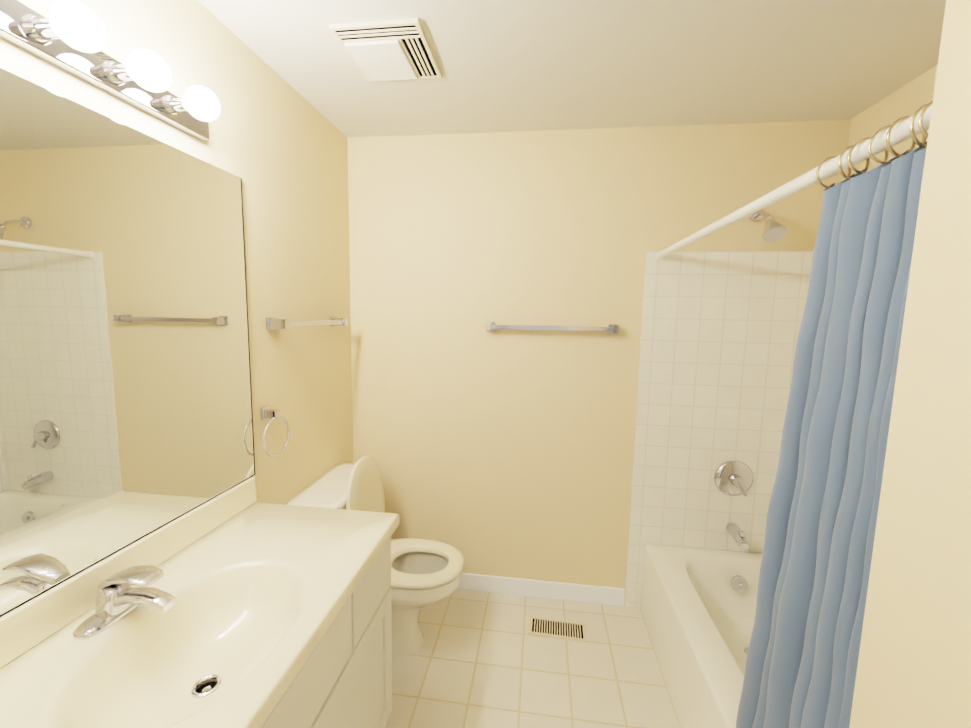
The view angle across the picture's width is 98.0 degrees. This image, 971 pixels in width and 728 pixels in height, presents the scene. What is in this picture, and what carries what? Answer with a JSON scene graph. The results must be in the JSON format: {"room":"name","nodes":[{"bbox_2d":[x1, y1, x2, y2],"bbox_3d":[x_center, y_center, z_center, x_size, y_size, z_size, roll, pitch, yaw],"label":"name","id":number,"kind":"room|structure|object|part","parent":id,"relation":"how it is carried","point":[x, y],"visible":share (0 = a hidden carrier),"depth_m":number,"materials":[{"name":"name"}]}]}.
{"room":"bathroom","nodes":[
{"label":"bathroom","id":0,"kind":"room"},
{"bbox_2d":[0,0,352,504],"bbox_3d":[-0.948,0.175,1.130,0.100,2.440,2.650,2,7,7],"label":"wall","id":1,"kind":"structure","parent":0,"point":[276,143],"depth_m":1.62,"materials":[{"name":"beige paint"}]},
{"bbox_2d":[0,0,220,139],"bbox_3d":[-0.833,-0.641,0.742,0.167,0.082,1.020,2,7,7],"label":"sconce","id":2,"kind":"object","parent":1,"relation":"attached to","point":[69,36],"visible":0.98,"depth_m":0.92,"materials":[{"name":"white glass"}]},
{"bbox_2d":[0,68,254,616],"bbox_3d":[-0.917,-0.041,0.874,0.008,1.041,1.242,2,7,7],"label":"mirror","id":3,"kind":"object","parent":1,"relation":"attached to","point":[126,415],"visible":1,"depth_m":1.00,"materials":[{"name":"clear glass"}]},
{"bbox_2d":[0,477,256,667],"bbox_3d":[-0.922,0.525,0.925,0.019,0.094,1.239,2,7,7],"label":"backsplash","id":4,"kind":"structure","parent":1,"relation":"attached to","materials":[{"name":"beige stone"}]},
{"bbox_2d":[261,406,289,456],"bbox_3d":[-0.811,0.258,1.603,0.054,0.189,0.158,2,7,7],"label":"towel ring","id":5,"kind":"object","parent":1,"relation":"attached to","point":[268,412],"visible":1,"depth_m":1.58,"materials":[{"name":"silver metal"}]},
{"bbox_3d":[-0.810,0.186,1.595,0.054,0.044,0.044,2,7,7],"label":"post","id":6,"kind":"part","parent":5,"relation":"part of","materials":[{"name":"silver metal"}]},
{"bbox_2d":[266,317,347,329],"bbox_3d":[-0.755,-0.180,1.848,0.073,0.048,0.540,2,7,7],"label":"towel rail","id":7,"kind":"object","parent":1,"relation":"attached to","point":[273,323],"visible":0.98,"depth_m":1.70,"materials":[{"name":"silver metal"}]},
{"bbox_2d":[385,589,680,727],"bbox_3d":[0.253,1.478,1.121,2.570,0.100,2.650,2,7,7],"label":"floor","id":8,"kind":"structure","parent":0,"point":[478,659],"depth_m":1.84,"materials":[{"name":"tile"}]},
{"bbox_2d":[0,477,398,727],"bbox_3d":[-0.664,0.949,0.940,0.557,0.959,1.239,2,7,7],"label":"bathroom vanity","id":9,"kind":"object","parent":8,"relation":"on","point":[238,606],"visible":1,"depth_m":1.01,"materials":[{"name":"beige paint"}]},
{"bbox_2d":[73,565,175,638],"bbox_3d":[-0.795,0.516,0.953,0.182,0.108,0.160,2,7,7],"label":"faucet","id":10,"kind":"object","parent":9,"relation":"on","point":[126,595],"depth_m":0.93,"materials":[{"name":"silver metal"}]},
{"bbox_2d":[286,456,463,656],"bbox_3d":[-0.453,0.873,1.962,0.713,0.879,0.512,2,7,7],"label":"toilet","id":11,"kind":"object","parent":8,"relation":"on","point":[424,572],"visible":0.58,"depth_m":1.91,"materials":[{"name":"white ceramic"}]},
{"bbox_3d":[-0.545,0.675,1.951,0.064,0.487,0.370,2,7,7],"label":"lid","id":12,"kind":"part","parent":11,"relation":"part of","materials":[{"name":"beige plastic"}]},
{"bbox_3d":[-0.333,0.910,1.950,0.470,0.024,0.372,2,7,7],"label":"seat","id":13,"kind":"part","parent":11,"relation":"part of","materials":[{"name":"beige plastic"}]},
{"bbox_2d":[528,616,586,641],"bbox_3d":[0.357,1.312,2.095,0.280,0.005,0.124,2,7,9],"label":"floor vent","id":14,"kind":"object","parent":8,"relation":"in","point":[558,628],"visible":1,"depth_m":2.09,"materials":[{"name":"beige metal"}]},
{"bbox_2d":[640,544,762,727],"bbox_3d":[1.107,1.219,1.446,0.754,0.370,1.508,2,7,7],"label":"bathtub","id":15,"kind":"object","parent":8,"relation":"on","point":[698,607],"visible":0.4,"depth_m":1.85,"materials":[{"name":"white ceramic"}]},
{"bbox_2d":[198,0,945,137],"bbox_3d":[0.300,-1.045,0.825,2.570,0.100,2.650,2,7,7],"label":"ceiling","id":16,"kind":"structure","parent":0,"point":[520,65],"depth_m":1.48,"materials":[{"name":"white paint"}]},
{"bbox_2d":[329,18,441,81],"bbox_3d":[-0.329,-1.068,1.458,0.290,0.022,0.310,2,7,7],"label":"ceiling vent","id":17,"kind":"object","parent":16,"relation":"in","point":[388,50],"visible":0.98,"depth_m":1.41,"materials":[{"name":"beige plastic"}]},
{"bbox_2d":[347,119,850,603],"bbox_3d":[0.492,0.074,2.223,2.470,2.440,0.100,2,7,7],"label":"wall","id":18,"kind":"structure","parent":0,"point":[504,452],"depth_m":2.19,"materials":[{"name":"beige paint"}]},
{"bbox_2d":[457,573,624,605],"bbox_3d":[-0.007,1.228,2.364,1.522,0.096,0.013,2,7,7],"label":"baseboard","id":19,"kind":"structure","parent":18,"relation":"attached to","point":[550,589],"depth_m":2.31,"materials":[{"name":"white wood"}]},
{"bbox_2d":[486,322,618,333],"bbox_3d":[0.329,-0.182,2.126,0.667,0.048,0.073,2,7,7],"label":"towel rail","id":20,"kind":"object","parent":18,"relation":"attached to","point":[609,329],"visible":1,"depth_m":2.10,"materials":[{"name":"silver metal"}]},
{"bbox_2d":[624,251,813,606],"bbox_3d":[1.186,0.390,2.112,0.845,1.863,0.008,2,7,7],"label":"wall tile","id":21,"kind":"structure","parent":18,"relation":"attached to","point":[719,332],"depth_m":2.09,"materials":[{"name":"white tile"}]},
{"bbox_2d":[714,209,786,549],"bbox_3d":[1.243,0.085,1.961,0.184,1.622,0.205,2,7,7],"label":"shower fixture","id":22,"kind":"object","parent":21,"relation":"attached to","point":[733,478],"visible":0.96,"depth_m":2.09,"materials":[{"name":"silver metal"}]},
{"bbox_2d":[655,100,932,727],"bbox_3d":[0.725,0.448,1.407,0.122,1.836,1.512,2,7,7],"label":"shower curtain","id":23,"kind":"object","parent":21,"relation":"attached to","point":[806,634],"visible":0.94,"depth_m":0.76,"materials":[{"name":"blue fabric"}]},
{"bbox_3d":[0.748,-0.443,1.302,0.042,0.042,1.512,2,7,7],"label":"rod","id":24,"kind":"part","parent":23,"relation":"part of","materials":[{"name":"white metal"}]},
{"bbox_2d":[844,64,937,179],"bbox_3d":[1.561,0.206,1.269,0.100,2.440,1.530,2,7,7],"label":"wall","id":25,"kind":"structure","parent":0,"point":[911,98],"depth_m":1.65,"materials":[{"name":"beige paint"}]},
{"bbox_2d":[849,0,970,727],"bbox_3d":[0.979,0.336,0.067,0.940,2.440,1.020,2,7,7],"label":"wall","id":26,"kind":"structure","parent":0,"point":[914,666],"depth_m":0.54,"materials":[{"name":"beige paint"}]}
]}

